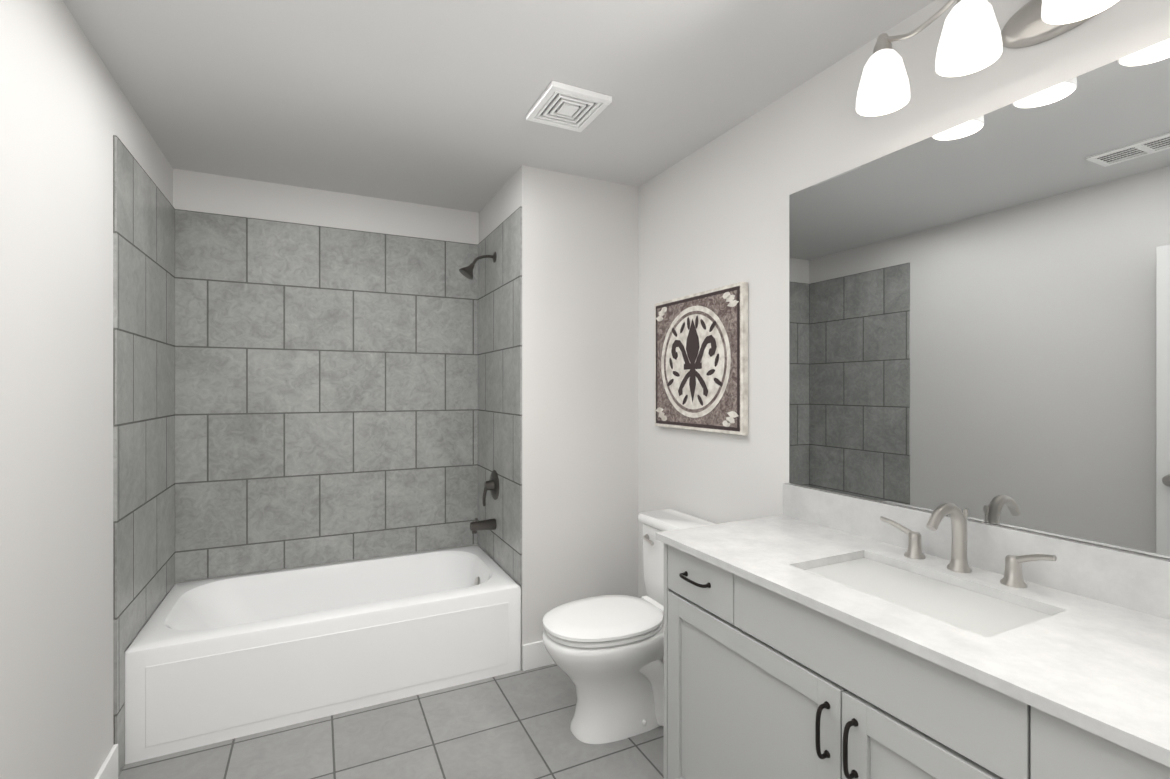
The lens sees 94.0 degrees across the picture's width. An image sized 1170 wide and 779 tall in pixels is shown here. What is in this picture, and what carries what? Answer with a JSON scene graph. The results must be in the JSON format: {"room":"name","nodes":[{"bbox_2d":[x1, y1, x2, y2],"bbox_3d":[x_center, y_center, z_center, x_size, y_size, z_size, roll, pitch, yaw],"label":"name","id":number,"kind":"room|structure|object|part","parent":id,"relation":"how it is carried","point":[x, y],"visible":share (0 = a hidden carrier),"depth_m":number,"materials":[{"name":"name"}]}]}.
{"room":"bathroom","nodes":[
{"label":"bathroom","id":0,"kind":"room"},
{"bbox_2d":[0,0,172,778],"bbox_3d":[-1.205,0.138,0.876,0.120,2.440,4.190,0,0,-26],"label":"wall","id":1,"kind":"structure","parent":0,"point":[67,112],"depth_m":1.48,"materials":[{"name":"paint"}]},
{"bbox_2d":[94,744,117,778],"bbox_3d":[-0.954,1.296,0.516,0.014,0.125,3.080,0,0,-26],"label":"baseboard","id":2,"kind":"structure","parent":1,"relation":"attached to","point":[108,769],"depth_m":1.84,"materials":[{"name":"white"}]},
{"bbox_2d":[113,135,174,776],"bbox_3d":[-1.824,0.237,2.288,0.010,2.240,0.870,0,0,-26],"label":"wall tile","id":3,"kind":"structure","parent":1,"relation":"attached to","point":[143,395],"depth_m":2.14,"materials":[{"name":"grey tile"}]},
{"bbox_2d":[173,169,478,585],"bbox_3d":[-1.361,0.136,3.065,1.525,2.440,0.120,0,0,-26],"label":"wall","id":4,"kind":"structure","parent":0,"point":[215,194],"depth_m":2.96,"materials":[{"name":"paint"}]},
{"bbox_2d":[175,209,477,581],"bbox_3d":[-1.333,0.030,3.007,1.505,1.827,0.010,0,0,-26],"label":"wall tile","id":5,"kind":"structure","parent":4,"relation":"attached to","point":[326,394],"depth_m":2.95,"materials":[{"name":"grey tile"}]},
{"bbox_2d":[118,664,663,778],"bbox_3d":[-0.172,1.418,1.383,2.420,0.120,4.190,0,0,-26],"label":"floor","id":6,"kind":"structure","parent":0,"point":[514,725],"depth_m":2.08,"materials":[{"name":"tile"}]},
{"bbox_2d":[125,545,520,763],"bbox_3d":[-1.161,1.152,2.656,1.519,0.410,0.786,0,0,-26],"label":"bathtub","id":7,"kind":"object","parent":6,"relation":"on","point":[212,661],"visible":1,"depth_m":2.35,"materials":[{"name":"white ceramic"}]},
{"bbox_3d":[-0.989,1.164,2.305,1.385,0.295,0.003,0,0,-26],"label":"apron panel","id":8,"kind":"part","parent":7,"relation":"part of","materials":[{"name":"white ceramic"}]},
{"bbox_2d":[542,509,714,743],"bbox_3d":[0.182,0.964,2.258,0.743,0.785,0.458,0,0,-26],"label":"toilet","id":9,"kind":"object","parent":6,"relation":"on","point":[606,653],"visible":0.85,"depth_m":2.13,"materials":[{"name":"white ceramic"}]},
{"bbox_3d":[0.080,0.929,2.207,0.511,0.058,0.386,0,0,-26],"label":"seat","id":10,"kind":"part","parent":9,"relation":"part of","materials":[{"name":"white ceramic"}]},
{"bbox_3d":[0.282,0.668,2.433,0.030,0.029,0.090,0,0,-26],"label":"lever","id":11,"kind":"part","parent":9,"relation":"part of","materials":[{"name":"silver metal"}]},
{"bbox_3d":[0.425,0.768,2.376,0.202,0.392,0.458,0,0,-26],"label":"tank","id":12,"kind":"part","parent":9,"relation":"part of","materials":[{"name":"white ceramic"}]},
{"bbox_2d":[656,483,1169,778],"bbox_3d":[0.788,0.821,1.233,0.582,1.074,1.417,0,0,-26],"label":"bathroom vanity","id":13,"kind":"object","parent":6,"relation":"on","point":[811,633],"visible":1,"depth_m":1.20,"materials":[{"name":"grey paint"}]},
{"bbox_2d":[880,503,1056,587],"bbox_3d":[0.910,0.371,1.366,0.158,0.174,0.415,0,0,-26],"label":"faucet","id":14,"kind":"object","parent":13,"relation":"on","point":[957,570],"depth_m":1.37,"materials":[{"name":"silver metal"}]},
{"bbox_2d":[63,0,934,212],"bbox_3d":[-0.172,-1.142,1.381,2.420,0.120,4.190,0,0,-26],"label":"ceiling","id":15,"kind":"structure","parent":0,"point":[429,102],"depth_m":1.90,"materials":[{"name":"paint"}]},
{"bbox_2d":[526,81,611,131],"bbox_3d":[-0.066,-1.073,2.084,0.240,0.020,0.270,0,0,-26],"label":"ceiling vent","id":16,"kind":"object","parent":15,"relation":"in","point":[565,106],"visible":1,"depth_m":2.06,"materials":[{"name":"white plastic"}]},
{"bbox_2d":[479,165,637,669],"bbox_3d":[-0.155,0.136,3.216,0.775,2.440,0.910,0,0,-26],"label":"wall","id":17,"kind":"structure","parent":0,"point":[579,387],"depth_m":2.77,"materials":[{"name":"paint"}]},
{"bbox_2d":[478,206,521,584],"bbox_3d":[-0.481,0.030,2.990,0.010,1.827,0.788,0,0,-26],"label":"wall tile","id":18,"kind":"structure","parent":17,"relation":"attached to","point":[500,366],"depth_m":2.89,"materials":[{"name":"grey tile"}]},
{"bbox_2d":[459,252,498,533],"bbox_3d":[-0.576,0.010,2.971,0.217,1.537,0.164,0,0,-26],"label":"shower fixture","id":19,"kind":"object","parent":18,"relation":"attached to","point":[492,484],"visible":1,"depth_m":2.97,"materials":[{"name":"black metal"}]},
{"bbox_2d":[523,640,554,670],"bbox_3d":[-0.012,1.294,2.773,0.641,0.125,0.014,0,0,-26],"label":"baseboard","id":20,"kind":"structure","parent":17,"relation":"attached to","point":[536,655],"depth_m":2.65,"materials":[{"name":"white"}]},
{"bbox_2d":[638,0,1169,597],"bbox_3d":[1.060,0.138,1.479,0.120,2.440,3.280,0,0,-26],"label":"wall","id":21,"kind":"structure","parent":0,"point":[712,214],"depth_m":2.08,"materials":[{"name":"paint"}]},
{"bbox_2d":[655,282,747,434],"bbox_3d":[0.496,-0.123,2.450,0.035,0.610,0.630,0,0,-26],"label":"picture frame","id":22,"kind":"object","parent":21,"relation":"attached to","point":[701,361],"visible":1,"depth_m":2.37,"materials":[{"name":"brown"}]},
{"bbox_2d":[789,39,1169,558],"bbox_3d":[1.050,-0.182,1.354,0.006,1.044,1.395,0,0,-26],"label":"mirror","id":23,"kind":"object","parent":21,"relation":"attached to","point":[979,318],"visible":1,"depth_m":1.35,"materials":[{"name":"clear glass"}]},
{"bbox_2d":[856,0,1118,115],"bbox_3d":[0.993,-0.860,1.206,0.239,0.185,0.774,0,0,-26],"label":"sconce","id":24,"kind":"object","parent":21,"relation":"attached to","point":[973,38],"visible":1,"depth_m":1.30,"materials":[{"name":"white glass"}]}
]}

